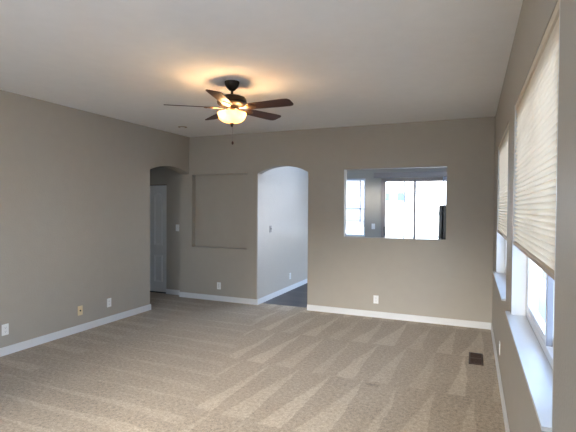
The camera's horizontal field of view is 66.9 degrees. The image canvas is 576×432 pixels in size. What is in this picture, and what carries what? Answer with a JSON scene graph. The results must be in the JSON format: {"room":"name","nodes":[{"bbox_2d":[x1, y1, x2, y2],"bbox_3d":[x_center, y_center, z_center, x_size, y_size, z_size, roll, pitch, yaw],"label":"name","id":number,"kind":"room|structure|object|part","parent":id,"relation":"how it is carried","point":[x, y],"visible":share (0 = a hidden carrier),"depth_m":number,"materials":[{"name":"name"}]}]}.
{"room":"empty living room","nodes":[
{"label":"empty living room","id":0,"kind":"room"},
{"bbox_2d":[0,90,188,347],"bbox_3d":[-3.350,0.089,3.783,0.190,2.740,8.037,1,1,23],"label":"wall","id":1,"kind":"structure","parent":0,"point":[75,183],"depth_m":5.25,"materials":[{"name":"beige paint"}]},
{"bbox_2d":[2,323,8,335],"bbox_3d":[-2.940,1.182,4.532,0.010,0.116,0.072,1,1,23],"label":"wall outlet","id":2,"kind":"object","parent":1,"relation":"attached to","point":[5,327],"visible":1,"depth_m":4.53,"materials":[{"name":"white plastic"}]},
{"bbox_2d":[0,304,150,356],"bbox_3d":[-3.512,1.422,3.432,0.204,0.085,6.924,1,1,23],"label":"baseboard","id":3,"kind":"structure","parent":1,"relation":"attached to","point":[33,342],"depth_m":5.23,"materials":[{"name":"white wood"}]},
{"bbox_2d":[78,305,82,315],"bbox_3d":[-2.569,1.171,5.395,0.018,0.116,0.072,1,1,23],"label":"cable plate","id":4,"kind":"object","parent":1,"relation":"attached to","point":[80,308],"visible":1,"depth_m":5.40,"materials":[{"name":"beige plastic"}]},
{"bbox_2d":[107,298,110,306],"bbox_3d":[-2.390,1.158,5.826,0.010,0.116,0.072,1,1,23],"label":"wall outlet","id":5,"kind":"object","parent":1,"relation":"attached to","point":[108,299],"visible":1,"depth_m":5.82,"materials":[{"name":"white plastic"}]},
{"bbox_2d":[150,166,179,289],"bbox_3d":[-3.604,0.036,6.424,2.343,2.740,4.000,1,1,23],"label":"wall","id":6,"kind":"structure","parent":0,"point":[159,175],"depth_m":7.73,"materials":[{"name":"beige paint"}]},
{"bbox_2d":[150,185,166,292],"bbox_3d":[-2.502,0.409,7.947,0.750,1.950,0.046,1,1,23],"label":"door","id":7,"kind":"structure","parent":6,"relation":"in","point":[158,193],"depth_m":7.86,"materials":[{"name":"paint"}]},
{"bbox_3d":[-2.335,0.055,7.849,0.184,0.945,0.008,1,1,23],"label":"raised panel","id":8,"kind":"part","parent":7,"relation":"part of","materials":[{"name":"white wood"}]},
{"bbox_3d":[-2.341,0.947,7.867,0.184,0.480,0.008,1,1,23],"label":"raised panel","id":9,"kind":"part","parent":7,"relation":"part of","materials":[{"name":"white wood"}]},
{"bbox_2d":[166,289,179,294],"bbox_3d":[-2.005,1.350,7.714,0.373,0.085,0.014,1,1,23],"label":"baseboard","id":10,"kind":"structure","parent":6,"relation":"attached to","point":[168,291],"depth_m":7.72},
{"bbox_2d":[0,283,504,431],"bbox_3d":[-1.389,1.515,4.686,7.620,0.120,11.190,1,1,23],"label":"floor","id":11,"kind":"structure","parent":0,"point":[181,364],"depth_m":4.04,"materials":[{"name":"beige carpet"}]},
{"bbox_2d":[436,205,445,239],"bbox_3d":[2.760,0.638,6.835,0.799,1.610,0.720,1,1,23],"label":"refrigerator","id":12,"kind":"object","parent":11,"relation":"on","point":[442,208],"visible":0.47,"depth_m":6.62,"materials":[{"name":"black metal"}]},
{"bbox_3d":[2.459,0.095,6.955,0.054,0.528,0.712,1,1,23],"label":"freezer door","id":13,"kind":"part","parent":12,"relation":"part of","materials":[{"name":"black metal"}]},
{"bbox_2d":[469,352,482,365],"bbox_3d":[1.949,1.478,4.521,0.136,0.006,0.370,1,1,23],"label":"floor vent","id":14,"kind":"object","parent":11,"relation":"in","point":[474,358],"visible":1,"depth_m":4.51,"materials":[{"name":"brown metal"}]},
{"bbox_2d":[0,0,522,136],"bbox_3d":[-1.415,-1.345,4.650,7.720,0.120,11.190,1,1,23],"label":"ceiling","id":15,"kind":"structure","parent":0,"point":[340,63],"depth_m":3.45,"materials":[{"name":"paint"}]},
{"bbox_2d":[164,80,292,144],"bbox_3d":[-0.496,-0.972,4.109,1.163,0.592,1.205,1,1,23],"label":"ceiling fan","id":16,"kind":"object","parent":15,"relation":"hanging from","point":[231,115],"visible":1,"depth_m":4.04,"materials":[{"name":"brown wood"}]},
{"bbox_3d":[-0.922,-1.023,4.053,0.447,0.006,0.144,0,13,-11],"label":"fan blade","id":17,"kind":"part","parent":16,"relation":"part of","materials":[{"name":"brown wood"}]},
{"bbox_3d":[-0.724,-1.029,4.477,0.144,0.006,0.447,-14,8,-28],"label":"fan blade","id":18,"kind":"part","parent":16,"relation":"part of","materials":[{"name":"brown wood"}]},
{"bbox_3d":[-0.580,-1.014,3.733,0.144,0.006,0.447,13,3,7],"label":"fan blade","id":19,"kind":"part","parent":16,"relation":"part of","materials":[{"name":"brown wood"}]},
{"bbox_3d":[-0.532,-0.927,4.130,0.272,0.098,0.272,1,1,23],"label":"lamp shade","id":20,"kind":"part","parent":16,"relation":"part of","materials":[{"name":"white glass"}]},
{"bbox_3d":[-0.259,-1.025,4.420,0.144,0.006,0.447,-15,-10,42],"label":"fan blade","id":21,"kind":"part","parent":16,"relation":"part of","materials":[{"name":"brown wood"}]},
{"bbox_3d":[-0.170,-1.016,3.960,0.447,0.006,0.144,1,-11,25],"label":"fan blade","id":22,"kind":"part","parent":16,"relation":"part of","materials":[{"name":"brown wood"}]},
{"bbox_2d":[256,166,307,298],"bbox_3d":[0.083,0.024,8.403,0.110,2.740,3.152,1,1,23],"label":"wall","id":23,"kind":"structure","parent":0,"point":[282,192],"depth_m":7.78,"materials":[{"name":"beige paint"}]},
{"bbox_2d":[257,279,306,304],"bbox_3d":[0.103,1.353,8.339,0.014,0.085,3.013,1,1,23],"label":"baseboard","id":24,"kind":"structure","parent":23,"relation":"attached to","point":[284,290],"depth_m":7.77,"materials":[{"name":"white wood"}]},
{"bbox_2d":[180,116,494,322],"bbox_3d":[0.483,0.062,6.590,5.049,2.740,0.130,1,1,23],"label":"wall","id":25,"kind":"structure","parent":0,"point":[452,277],"depth_m":6.35,"materials":[{"name":"beige paint"}]},
{"bbox_2d":[179,292,490,329],"bbox_3d":[0.370,1.389,6.582,4.885,0.085,0.014,1,1,23],"label":"baseboard","id":26,"kind":"structure","parent":25,"relation":"attached to","point":[425,319],"depth_m":6.24,"materials":[{"name":"white wood"}]},
{"bbox_2d":[373,295,378,303],"bbox_3d":[1.252,1.190,6.206,0.072,0.116,0.010,1,1,23],"label":"wall outlet","id":27,"kind":"object","parent":25,"relation":"attached to","point":[375,297],"visible":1,"depth_m":6.20,"materials":[{"name":"white plastic"}]},
{"bbox_2d":[347,167,446,236],"bbox_3d":[2.451,0.028,9.033,3.755,2.740,0.140,1,1,23],"label":"wall","id":28,"kind":"structure","parent":0,"point":[372,185],"depth_m":9.23,"materials":[{"name":"beige paint"}]},
{"bbox_2d":[346,180,364,235],"bbox_3d":[1.448,-0.185,9.466,0.495,1.235,0.060,1,1,23],"label":"window","id":29,"kind":"structure","parent":28,"relation":"in","point":[358,180],"depth_m":9.39,"materials":[{"name":"white plastic"}]},
{"bbox_2d":[346,179,364,226],"bbox_3d":[1.427,-0.286,9.413,0.479,1.030,0.042,1,1,23],"label":"blind","id":30,"kind":"object","parent":29,"relation":"attached to","point":[355,182],"visible":0.64,"depth_m":9.40,"materials":[{"name":"white plastic"}]},
{"bbox_2d":[374,171,446,204],"bbox_3d":[2.681,0.219,8.808,1.910,2.230,0.090,1,1,23],"label":"vertical blind","id":31,"kind":"object","parent":28,"relation":"attached to","point":[443,174],"visible":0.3,"depth_m":8.78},
{"bbox_2d":[381,177,445,238],"bbox_3d":[2.720,0.310,8.915,1.620,2.185,0.145,1,1,23],"label":"door","id":32,"kind":"structure","parent":28,"relation":"in","point":[383,180],"depth_m":9.10,"materials":[{"name":"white metal"}]},
{"bbox_3d":[2.323,0.309,9.068,0.640,2.095,0.035,1,1,23],"label":"panel","id":33,"kind":"part","parent":32,"relation":"part of","materials":[{"name":"brown metal"}]},
{"bbox_3d":[3.005,0.319,8.821,0.890,2.095,0.035,1,1,23],"label":"panel","id":34,"kind":"part","parent":32,"relation":"part of","materials":[{"name":"brown metal"}]},
{"bbox_2d":[492,0,575,431],"bbox_3d":[1.140,0.157,1.875,0.150,2.740,8.037,1,1,23],"label":"wall","id":35,"kind":"structure","parent":0,"point":[535,16],"depth_m":1.38,"materials":[{"name":"beige paint"}]},
{"bbox_2d":[491,323,509,431],"bbox_3d":[1.084,1.482,2.001,0.014,0.085,7.887,1,1,23],"label":"baseboard","id":36,"kind":"structure","parent":35,"relation":"attached to","point":[506,424],"depth_m":3.65,"materials":[{"name":"white wood"}]},
{"bbox_2d":[493,134,508,300],"bbox_3d":[2.076,-0.049,4.110,0.180,1.400,1.650,1,1,23],"label":"window","id":37,"kind":"structure","parent":35,"relation":"in","point":[499,274],"depth_m":4.78,"materials":[{"name":"white plastic"}]},
{"bbox_3d":[2.042,0.642,4.136,0.115,0.015,1.650,1,1,23],"label":"sill","id":38,"kind":"part","parent":37,"relation":"part of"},
{"bbox_2d":[497,122,508,239],"bbox_3d":[2.022,-0.281,4.080,0.033,0.934,1.530,1,1,23],"label":"pleated shade","id":39,"kind":"object","parent":37,"relation":"attached to","point":[503,147],"visible":0.61,"depth_m":4.03,"materials":[{"name":"fabric"}]},
{"bbox_3d":[2.018,0.176,4.090,0.026,0.020,1.530,1,1,23],"label":"rail","id":40,"kind":"part","parent":39,"relation":"part of","materials":[{"name":"beige fabric"}]},
{"bbox_3d":[2.112,-0.055,4.046,0.065,1.385,1.560,1,1,23],"label":"frame","id":41,"kind":"part","parent":37,"relation":"part of","materials":[{"name":"white plastic"}]},
{"bbox_2d":[505,12,559,431],"bbox_3d":[1.246,-0.018,2.157,0.180,1.400,1.735,1,1,23],"label":"window","id":42,"kind":"structure","parent":35,"relation":"in","point":[525,322],"depth_m":2.22,"materials":[{"name":"white plastic"}]},
{"bbox_3d":[1.211,0.674,2.183,0.115,0.015,1.735,1,1,23],"label":"sill","id":43,"kind":"part","parent":42,"relation":"part of","materials":[{"name":"white paint"}]},
{"bbox_2d":[513,0,559,279],"bbox_3d":[1.192,-0.258,2.127,0.033,0.917,1.615,1,1,23],"label":"pleated shade","id":44,"kind":"object","parent":42,"relation":"attached to","point":[536,107],"visible":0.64,"depth_m":1.84,"materials":[{"name":"fabric"}]},
{"bbox_3d":[1.187,0.190,2.136,0.026,0.020,1.615,1,1,23],"label":"rail","id":45,"kind":"part","parent":44,"relation":"part of","materials":[{"name":"beige fabric"}]},
{"bbox_3d":[1.414,-0.029,2.448,0.024,1.295,0.798,1,1,23],"label":"sash","id":46,"kind":"part","parent":42,"relation":"part of","materials":[{"name":"white plastic"}]},
{"bbox_3d":[1.281,-0.024,2.093,0.065,1.385,1.645,1,1,23],"label":"frame","id":47,"kind":"part","parent":42,"relation":"part of","materials":[{"name":"white plastic"}]},
{"label":"outside","id":48,"kind":"structure","parent":0,"visible":0},
{"bbox_3d":[4.879,1.580,11.536,60.000,0.175,65.000,1,1,23],"label":"ground","id":49,"kind":"structure","parent":48,"visible":0},
{"bbox_2d":[346,181,445,227],"bbox_3d":[6.253,-2.306,22.299,23.000,7.200,9.000,1,1,23],"label":"house","id":50,"kind":"structure","parent":49,"relation":"on","point":[429,194],"depth_m":18.39,"materials":[{"name":"paint"}]},
{"bbox_3d":[4.300,-0.821,18.766,0.170,0.360,0.014,1,1,23],"label":"pane","id":51,"kind":"part","parent":50,"relation":"part of","materials":[{"name":"glass"}]},
{"bbox_3d":[4.806,-0.814,18.551,0.310,0.360,0.014,1,1,23],"label":"pane","id":52,"kind":"part","parent":50,"relation":"part of","materials":[{"name":"glass"}]},
{"bbox_3d":[5.133,-0.809,18.412,0.240,0.360,0.014,1,1,23],"label":"pane","id":53,"kind":"part","parent":50,"relation":"part of","materials":[{"name":"glass"}]},
{"bbox_2d":[346,226,540,268],"bbox_3d":[3.672,0.881,13.657,20.100,1.125,0.140,1,1,23],"label":"fence","id":54,"kind":"object","parent":49,"relation":"on","point":[390,232],"visible":0.03,"depth_m":13.63,"materials":[{"name":"white"}]},
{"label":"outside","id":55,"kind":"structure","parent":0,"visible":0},
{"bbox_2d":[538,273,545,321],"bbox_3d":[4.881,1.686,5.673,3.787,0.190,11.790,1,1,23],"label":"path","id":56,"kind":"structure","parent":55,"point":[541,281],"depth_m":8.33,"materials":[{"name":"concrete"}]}
]}

